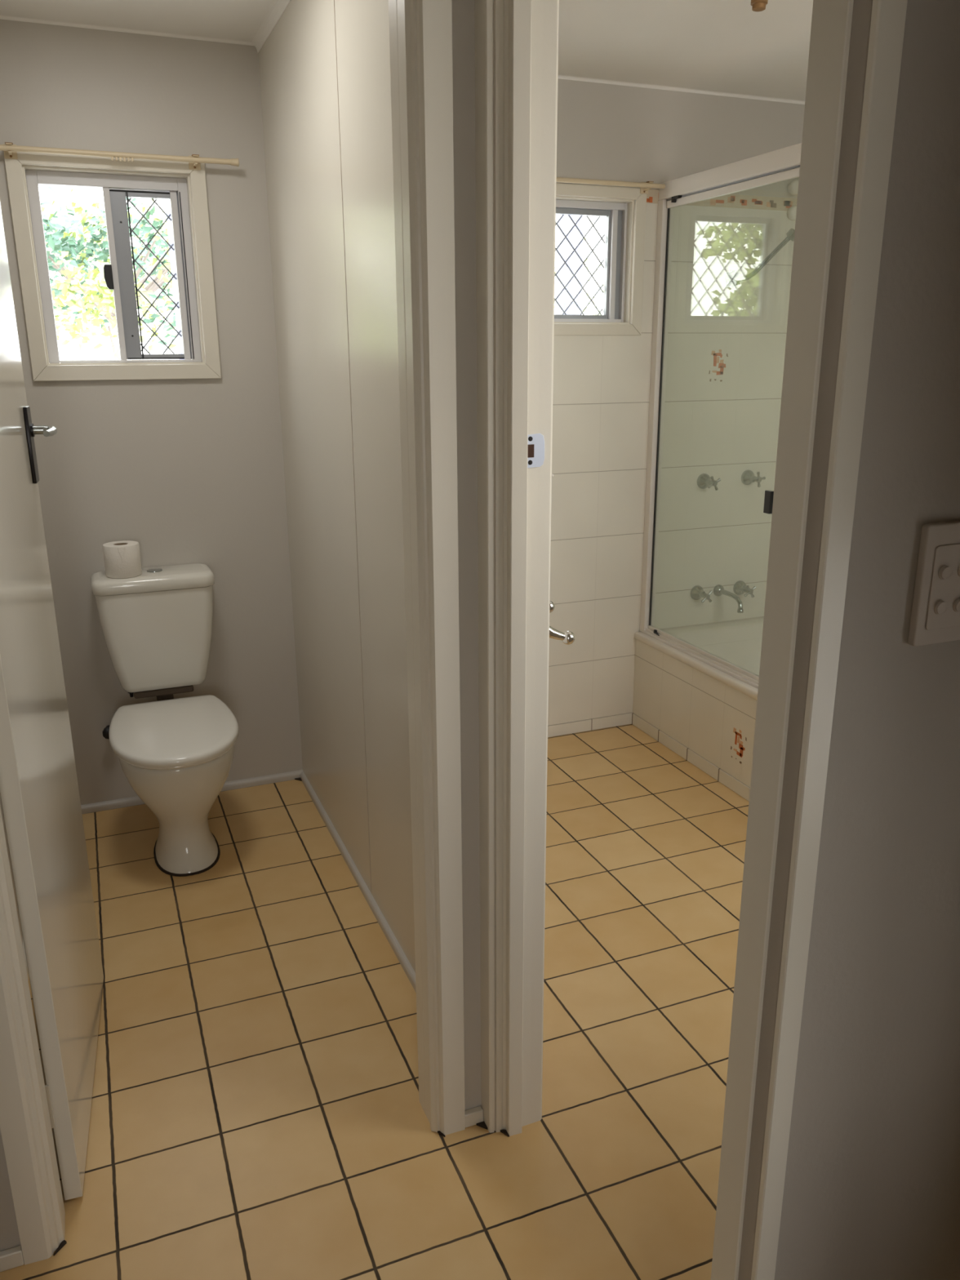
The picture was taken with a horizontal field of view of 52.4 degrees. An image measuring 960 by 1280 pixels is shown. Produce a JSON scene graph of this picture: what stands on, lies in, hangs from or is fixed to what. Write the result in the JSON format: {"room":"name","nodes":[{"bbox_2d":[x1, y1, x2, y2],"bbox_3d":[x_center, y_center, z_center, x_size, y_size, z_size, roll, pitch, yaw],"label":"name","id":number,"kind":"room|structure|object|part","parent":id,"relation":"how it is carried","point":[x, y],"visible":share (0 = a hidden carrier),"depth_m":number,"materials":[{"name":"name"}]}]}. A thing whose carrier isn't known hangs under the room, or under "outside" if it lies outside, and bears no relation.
{"room":"hallway","nodes":[
{"label":"hallway","id":0,"kind":"room"},
{"bbox_2d":[0,795,22,945],"bbox_3d":[-1.050,-0.182,1.714,0.110,2.392,2.705,-7,18,-21],"label":"wall","id":1,"kind":"structure","parent":0,"point":[1,806],"depth_m":2.49,"materials":[{"name":"grey paint"}]},
{"bbox_2d":[22,939,28,981],"bbox_3d":[-1.173,0.814,2.517,0.015,0.027,1.705,-7,18,-21],"label":"baseboard","id":2,"kind":"structure","parent":1,"relation":"attached to","point":[25,960],"depth_m":2.48,"materials":[{"name":"white wood"}]},
{"bbox_2d":[0,0,480,1251],"bbox_3d":[-0.427,-0.133,1.538,0.910,2.392,0.092,-7,18,-21],"label":"wall","id":3,"kind":"structure","parent":0,"point":[463,11],"depth_m":1.64,"materials":[{"name":"grey paint"}]},
{"bbox_2d":[0,1244,24,1271],"bbox_3d":[-0.804,1.060,1.671,0.040,0.032,0.015,-7,18,-21],"label":"baseboard","id":4,"kind":"structure","parent":3,"relation":"attached to","point":[11,1258],"depth_m":1.67,"materials":[{"name":"white wood"}]},
{"bbox_2d":[0,807,65,1265],"bbox_3d":[-0.763,0.052,1.433,0.051,2.100,0.120,2,17,6],"label":"trim","id":5,"kind":"structure","parent":3,"relation":"attached to","point":[25,1126],"depth_m":1.61,"materials":[{"name":"white wood"}]},
{"bbox_2d":[0,203,103,1199],"bbox_3d":[-0.832,-0.036,1.833,0.096,2.027,0.696,-5,17,-16],"label":"door","id":6,"kind":"structure","parent":3,"relation":"in","point":[39,791],"depth_m":1.80,"materials":[{"name":"beige paint"}]},
{"bbox_3d":[-0.928,-0.404,2.016,0.008,0.155,0.051,-5,17,-16],"label":"handle plate","id":7,"kind":"part","parent":6,"relation":"part of","materials":[{"name":"metal"}]},
{"bbox_3d":[-0.888,-0.422,1.975,0.053,0.019,0.108,-5,17,-16],"label":"lever handle","id":8,"kind":"part","parent":6,"relation":"part of","materials":[{"name":"silver metal"}]},
{"bbox_2d":[388,0,465,1135],"bbox_3d":[-0.085,-0.031,1.702,0.065,2.100,0.109,-7,18,-21],"label":"trim","id":9,"kind":"structure","parent":3,"relation":"attached to","point":[420,31],"depth_m":1.62,"materials":[{"name":"white wood"}]},
{"bbox_2d":[464,1106,483,1127],"bbox_3d":[-0.014,0.966,1.975,0.042,0.032,0.015,-7,18,-21],"label":"baseboard","id":10,"kind":"structure","parent":3,"relation":"attached to","point":[473,1116],"depth_m":1.97,"materials":[{"name":"white wood"}]},
{"bbox_2d":[474,0,559,1136],"bbox_3d":[0.062,-0.013,1.690,0.114,2.070,0.070,-7,18,-21],"label":"trim","id":11,"kind":"structure","parent":3,"relation":"attached to","point":[517,41],"depth_m":1.62,"materials":[{"name":"white wood"}]},
{"bbox_2d":[527,433,544,467],"bbox_3d":[0.090,-0.309,1.590,0.034,0.055,0.004,-7,18,-21],"label":"strike plate","id":12,"kind":"object","parent":11,"relation":"attached to","point":[535,448],"visible":1,"depth_m":1.59,"materials":[{"name":"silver metal"}]},
{"bbox_2d":[257,0,415,972],"bbox_3d":[-0.282,-0.412,2.477,0.090,2.392,1.799,-7,18,-21],"label":"wall partition","id":13,"kind":"structure","parent":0,"point":[297,60],"depth_m":2.49,"materials":[{"name":"paint"}]},
{"bbox_2d":[249,0,291,53],"bbox_3d":[-0.360,-1.552,2.161,0.026,0.026,1.708,-7,18,-21],"label":"trim","id":14,"kind":"structure","parent":13,"relation":"attached to","point":[277,8],"depth_m":2.71,"materials":[{"name":"white paint"}]},
{"bbox_2d":[53,777,509,1255],"bbox_3d":[-0.677,0.793,2.619,0.840,0.004,1.856,-7,18,-21],"label":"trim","id":15,"kind":"structure","parent":13,"relation":"attached to","point":[482,1124],"depth_m":1.95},
{"bbox_2d":[333,0,371,892],"bbox_3d":[-0.315,-0.414,2.434,0.002,2.360,0.002,-7,18,-21],"label":"trim","id":16,"kind":"structure","parent":13,"relation":"attached to","point":[334,0],"depth_m":2.39,"materials":[{"name":"white wood"}]},
{"bbox_2d":[300,771,416,992],"bbox_3d":[-0.342,0.716,2.837,0.013,0.025,1.705,-7,18,-21],"label":"baseboard","id":17,"kind":"structure","parent":13,"relation":"attached to","point":[410,972],"depth_m":2.81,"materials":[{"name":"grey paint"}]},
{"bbox_2d":[0,724,749,1279],"bbox_3d":[0.510,1.192,1.433,4.300,0.100,5.400,-7,18,-21],"label":"floor","id":18,"kind":"structure","parent":0,"point":[257,1113],"depth_m":2.14,"materials":[{"name":"beige tile"}]},
{"bbox_2d":[90,563,239,876],"bbox_3d":[-0.954,0.244,3.016,0.372,0.834,0.682,-7,18,-21],"label":"toilet","id":19,"kind":"object","parent":18,"relation":"on","point":[176,755],"visible":1,"depth_m":3.03,"materials":[{"name":"white ceramic"}]},
{"bbox_2d":[102,540,142,578],"bbox_3d":[-1.124,-0.253,3.064,0.109,0.100,0.111,-7,18,-21],"label":"toilet roll","id":20,"kind":"object","parent":19,"relation":"on","point":[122,559],"visible":1,"depth_m":3.03,"materials":[{"name":"paper"}]},
{"bbox_3d":[-1.050,-0.196,3.130,0.371,0.046,0.174,-7,18,-21],"label":"cistern lid","id":21,"kind":"part","parent":19,"relation":"part of","materials":[{"name":"white ceramic"}]},
{"bbox_3d":[-0.924,0.271,2.947,0.372,0.028,0.524,-7,18,-21],"label":"lid","id":22,"kind":"part","parent":19,"relation":"part of","materials":[{"name":"white plastic"}]},
{"bbox_2d":[634,616,764,700],"bbox_3d":[1.289,0.307,3.432,0.763,0.354,1.633,-7,18,-21],"label":"bathtub","id":23,"kind":"object","parent":18,"relation":"on","point":[737,642],"visible":0.16,"depth_m":4.01,"materials":[{"name":"white ceramic"}]},
{"bbox_2d":[639,142,801,688],"bbox_3d":[0.974,-0.628,3.025,0.048,1.674,1.636,-7,18,-21],"label":"screen","id":24,"kind":"object","parent":23,"relation":"on","point":[780,165],"visible":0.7,"depth_m":3.57,"materials":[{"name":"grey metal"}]},
{"bbox_3d":[0.676,-0.815,3.743,0.048,1.608,0.036,-7,18,-21],"label":"wall post","id":25,"kind":"part","parent":24,"relation":"part of","materials":[{"name":"white metal"}]},
{"bbox_3d":[0.830,0.051,3.607,0.014,0.022,0.770,-7,18,-21],"label":"panel rail","id":26,"kind":"part","parent":24,"relation":"part of","materials":[{"name":"white metal"}]},
{"bbox_3d":[0.970,-1.404,2.795,0.044,0.056,1.636,-7,18,-21],"label":"rail","id":27,"kind":"part","parent":24,"relation":"part of","materials":[{"name":"white metal"}]},
{"bbox_3d":[0.972,-1.375,2.804,0.025,0.006,1.636,-7,18,-21],"label":"rail","id":28,"kind":"part","parent":24,"relation":"part of","materials":[{"name":"grey metal"}]},
{"bbox_3d":[0.822,-1.463,3.159,0.018,0.024,0.770,-7,18,-21],"label":"panel rail","id":29,"kind":"part","parent":24,"relation":"part of","materials":[{"name":"white metal"}]},
{"bbox_3d":[0.935,-0.447,3.157,0.013,0.073,0.030,-7,18,-21],"label":"pull handle","id":30,"kind":"part","parent":24,"relation":"part of","materials":[{"name":"black plastic"}]},
{"bbox_2d":[0,18,804,804],"bbox_3d":[-0.100,-0.729,3.544,3.500,2.392,0.130,-7,18,-21],"label":"wall","id":31,"kind":"structure","parent":0,"point":[189,471],"depth_m":3.14,"materials":[{"name":"grey paint"}]},
{"bbox_2d":[102,724,110,739],"bbox_3d":[-1.242,0.304,3.262,0.040,0.042,0.060,-7,18,-21],"label":"valve","id":32,"kind":"object","parent":31,"relation":"attached to","point":[105,731],"visible":0.53,"depth_m":3.23,"materials":[{"name":"metal"}]},
{"bbox_2d":[3,151,221,381],"bbox_3d":[-1.103,-1.127,2.972,0.551,0.642,0.101,-7,18,-21],"label":"window","id":33,"kind":"structure","parent":31,"relation":"in","point":[120,184],"depth_m":2.96,"materials":[{"name":"metal"}]},
{"bbox_3d":[-1.114,-1.133,2.995,0.451,0.539,0.050,-7,18,-21],"label":"frame","id":34,"kind":"part","parent":33,"relation":"part of","materials":[{"name":"metal"}]},
{"bbox_2d":[0,142,239,170],"bbox_3d":[-1.099,-1.397,2.810,0.791,0.038,0.049,-7,18,-21],"label":"curtain rod","id":35,"kind":"object","parent":33,"relation":"attached to","point":[11,150],"visible":1,"depth_m":2.81,"materials":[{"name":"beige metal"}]},
{"bbox_3d":[-1.024,-1.131,3.040,0.203,0.492,0.022,-7,18,-21],"label":"sliding sash","id":36,"kind":"part","parent":33,"relation":"part of","materials":[{"name":"grey metal"}]},
{"bbox_2d":[125,197,182,354],"bbox_3d":[-1.019,-1.135,3.056,0.132,0.461,0.008,-7,18,-21],"label":"security grille","id":37,"kind":"object","parent":33,"relation":"attached to","point":[129,200],"depth_m":3.05,"materials":[{"name":"grey metal"}]},
{"bbox_2d":[0,14,254,45],"bbox_3d":[-1.087,-1.734,2.757,0.910,0.008,0.008,-7,18,-21],"label":"trim","id":38,"kind":"structure","parent":31,"relation":"attached to","point":[2,17],"depth_m":2.79,"materials":[{"name":"white paint"}]},
{"bbox_2d":[80,769,302,813],"bbox_3d":[-1.073,0.544,3.429,0.910,0.027,0.015,-7,18,-21],"label":"baseboard","id":39,"kind":"structure","parent":31,"relation":"attached to","point":[132,801],"depth_m":3.49,"materials":[{"name":"grey paint"}]},
{"bbox_2d":[554,182,646,335],"bbox_3d":[0.334,-1.358,3.507,0.533,0.502,0.101,-7,18,-21],"label":"window","id":40,"kind":"structure","parent":31,"relation":"in","point":[620,225],"depth_m":3.55,"materials":[{"name":"metal"}]},
{"bbox_2d":[554,214,605,315],"bbox_3d":[0.308,-1.362,3.547,0.327,0.347,0.008,-7,18,-21],"label":"security grille","id":41,"kind":"object","parent":40,"relation":"attached to","point":[575,224],"depth_m":3.57,"materials":[{"name":"grey metal"}]},
{"bbox_3d":[0.311,-1.360,3.531,0.350,0.376,0.020,-7,18,-21],"label":"sliding sash","id":42,"kind":"part","parent":40,"relation":"part of","materials":[{"name":"clear glass"}]},
{"bbox_3d":[0.324,-1.366,3.530,0.436,0.411,0.050,-7,18,-21],"label":"frame","id":43,"kind":"part","parent":40,"relation":"part of","materials":[{"name":"metal"}]},
{"bbox_2d":[555,177,665,194],"bbox_3d":[0.362,-1.580,3.370,0.622,0.038,0.047,-7,18,-21],"label":"curtain rod","id":44,"kind":"object","parent":40,"relation":"attached to","point":[644,186],"visible":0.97,"depth_m":3.39,"materials":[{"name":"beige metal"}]},
{"bbox_2d":[547,189,797,725],"bbox_3d":[0.381,-0.630,3.698,2.060,2.007,0.007,-7,18,-21],"label":"tiled wall","id":45,"kind":"structure","parent":31,"relation":"attached to","point":[726,350],"depth_m":3.81,"materials":[{"name":"white tile"}]},
{"bbox_2d":[547,712,632,737],"bbox_3d":[0.037,0.399,3.855,1.305,0.048,0.008,-7,18,-21],"label":"baseboard","id":46,"kind":"structure","parent":45,"relation":"attached to","point":[566,728],"depth_m":4.01,"materials":[{"name":"white tile"}]},
{"bbox_2d":[689,585,712,602],"bbox_3d":[0.913,-0.185,4.003,0.062,0.062,0.083,-7,18,-21],"label":"tap","id":47,"kind":"object","parent":45,"relation":"attached to","point":[697,592],"visible":1,"depth_m":4.01,"materials":[{"name":"silver metal"}]},
{"bbox_3d":[0.925,-0.177,3.974,0.051,0.051,0.012,-7,18,-21],"label":"cross handle","id":48,"kind":"part","parent":47,"relation":"part of","materials":[{"name":"silver metal"}]},
{"bbox_2d":[697,473,720,490],"bbox_3d":[0.912,-0.627,3.872,0.062,0.062,0.083,-7,18,-21],"label":"tap","id":49,"kind":"object","parent":45,"relation":"attached to","point":[704,481],"visible":1,"depth_m":3.88,"materials":[{"name":"silver metal"}]},
{"bbox_3d":[0.924,-0.618,3.844,0.058,0.058,0.012,-7,18,-21],"label":"cross handle","id":50,"kind":"part","parent":49,"relation":"part of","materials":[{"name":"silver metal"}]},
{"bbox_2d":[713,584,743,613],"bbox_3d":[1.029,-0.170,4.007,0.050,0.083,0.170,-7,18,-21],"label":"spout","id":51,"kind":"object","parent":45,"relation":"attached to","point":[718,589],"visible":1,"depth_m":4.00,"materials":[{"name":"silver metal"}]},
{"bbox_2d":[737,609,743,613],"bbox_3d":[1.056,-0.118,3.953,0.025,0.013,0.025,-7,18,-21],"label":"outlet","id":52,"kind":"object","parent":51,"relation":"attached to","point":[738,611],"depth_m":3.94,"materials":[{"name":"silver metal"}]},
{"bbox_2d":[733,580,755,597],"bbox_3d":[1.111,-0.210,4.078,0.062,0.062,0.083,-7,18,-21],"label":"tap","id":53,"kind":"object","parent":45,"relation":"attached to","point":[740,587],"visible":1,"depth_m":4.09,"materials":[{"name":"silver metal"}]},
{"bbox_3d":[1.123,-0.202,4.049,0.055,0.055,0.012,-7,18,-21],"label":"cross handle","id":54,"kind":"part","parent":53,"relation":"part of","materials":[{"name":"silver metal"}]},
{"bbox_2d":[741,469,765,487],"bbox_3d":[1.108,-0.654,3.947,0.063,0.063,0.083,-7,18,-21],"label":"tap","id":55,"kind":"object","parent":45,"relation":"attached to","point":[748,477],"visible":1,"depth_m":3.96,"materials":[{"name":"silver metal"}]},
{"bbox_3d":[1.120,-0.645,3.918,0.063,0.063,0.012,-7,18,-21],"label":"cross handle","id":56,"kind":"part","parent":55,"relation":"part of","materials":[{"name":"silver metal"}]},
{"bbox_2d":[724,227,795,288],"bbox_3d":[1.058,-1.430,3.627,0.275,0.220,0.063,11,20,34],"label":"shower","id":57,"kind":"object","parent":45,"relation":"attached to","point":[732,278],"visible":0.87,"depth_m":3.64,"materials":[{"name":"metal"}]},
{"bbox_2d":[786,205,796,220],"bbox_3d":[1.202,-1.632,3.725,0.052,0.052,0.033,-7,18,-21],"label":"disc","id":58,"kind":"object","parent":45,"relation":"attached to","point":[791,213],"visible":0.59,"depth_m":3.71,"materials":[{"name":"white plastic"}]},
{"bbox_2d":[557,74,804,104],"bbox_3d":[0.374,-1.907,3.318,2.060,0.010,0.010,-7,18,-21],"label":"trim","id":59,"kind":"structure","parent":31,"relation":"attached to","point":[559,76],"depth_m":3.44,"materials":[{"name":"white paint"}]},
{"bbox_2d":[787,180,798,195],"bbox_3d":[1.198,-1.720,3.706,0.052,0.052,0.033,-7,18,-21],"label":"disc","id":60,"kind":"object","parent":31,"relation":"attached to","point":[793,188],"visible":0.7,"depth_m":3.69,"materials":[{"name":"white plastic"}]},
{"bbox_2d":[0,0,813,100],"bbox_3d":[0.497,-1.206,0.722,4.300,0.120,5.400,-7,18,-21],"label":"ceiling","id":61,"kind":"structure","parent":0,"point":[722,46],"depth_m":2.82,"materials":[{"name":"white paint"}]},
{"bbox_2d":[751,0,768,11],"bbox_3d":[0.708,-1.630,2.467,0.090,0.062,0.090,-7,18,-21],"label":"lampholder","id":62,"kind":"object","parent":61,"relation":"attached to","point":[757,5],"visible":1,"depth_m":2.46,"materials":[{"name":"brown plastic"}]},
{"bbox_2d":[549,600,574,644],"bbox_3d":[0.129,-0.030,1.795,0.102,0.088,0.036,-7,18,-21],"label":"wall hook","id":63,"kind":"object","parent":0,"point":[567,637],"visible":0.5,"depth_m":1.80,"materials":[{"name":"silver metal"}]},
{"bbox_3d":[0.121,-0.021,1.795,0.083,0.053,0.020,-7,18,-21],"label":"arm","id":64,"kind":"part","parent":63,"relation":"part of","materials":[{"name":"silver metal"}]},
{"bbox_2d":[632,639,756,787],"bbox_3d":[0.971,0.360,3.313,0.060,0.322,1.639,-7,18,-21],"label":"wall","id":65,"kind":"structure","parent":0,"point":[710,717],"depth_m":3.63,"materials":[{"name":"white tile"}]},
{"bbox_2d":[631,712,750,801],"bbox_3d":[0.945,0.542,3.354,0.010,0.048,1.636,-7,18,-21],"label":"baseboard","id":66,"kind":"structure","parent":65,"relation":"attached to","point":[735,785],"depth_m":3.67,"materials":[{"name":"white tile"}]},
{"bbox_2d":[737,0,959,1279],"bbox_3d":[1.403,-0.096,1.378,2.396,2.392,0.090,-7,18,-21],"label":"wall","id":67,"kind":"structure","parent":0,"point":[872,1186],"depth_m":0.98,"materials":[{"name":"grey paint"}]},
{"bbox_2d":[711,0,853,1279],"bbox_3d":[0.325,0.179,1.039,0.048,2.070,0.133,15,22,41],"label":"trim","id":68,"kind":"structure","parent":67,"relation":"attached to","point":[831,20],"depth_m":0.92,"materials":[{"name":"white wood"}]},
{"bbox_2d":[751,0,907,1279],"bbox_3d":[0.321,0.048,0.915,0.028,2.392,0.008,-7,18,-21],"label":"trim","id":69,"kind":"structure","parent":67,"relation":"attached to","point":[888,17],"depth_m":0.88,"materials":[{"name":"white wood"}]},
{"bbox_2d":[907,520,959,646],"bbox_3d":[0.449,-0.054,0.931,0.074,0.118,0.015,-7,18,-21],"label":"light switch","id":70,"kind":"object","parent":67,"relation":"attached to","point":[935,618],"visible":1,"depth_m":0.92,"materials":[{"name":"grey plastic"}]},
{"label":"outside","id":71,"kind":"structure","parent":0,"visible":0},
{"bbox_3d":[-3.431,-0.464,8.506,60.000,0.100,75.000,-7,18,-21],"label":"ground","id":72,"kind":"structure","parent":71,"visible":0},
{"bbox_2d":[40,186,177,359],"bbox_3d":[-2.923,-2.011,7.946,2.132,3.182,2.223,-1,17,-3],"label":"leafy tree","id":73,"kind":"object","parent":72,"relation":"on","point":[100,296],"visible":0.41,"depth_m":7.12,"materials":[{"name":"green plant"}]},
{"bbox_2d":[164,199,182,354],"bbox_3d":[-2.055,-2.040,6.934,0.180,3.800,0.180,-7,18,-21],"label":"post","id":74,"kind":"object","parent":72,"relation":"on","point":[167,206],"visible":0.04,"depth_m":6.72,"materials":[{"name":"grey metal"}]},
{"bbox_2d":[554,223,605,315],"bbox_3d":[1.929,-3.466,11.738,3.176,3.769,3.516,-7,18,-21],"label":"leafy tree","id":75,"kind":"object","parent":72,"relation":"on","point":[589,266],"visible":0.02,"depth_m":10.89,"materials":[{"name":"green plant"}]}
]}

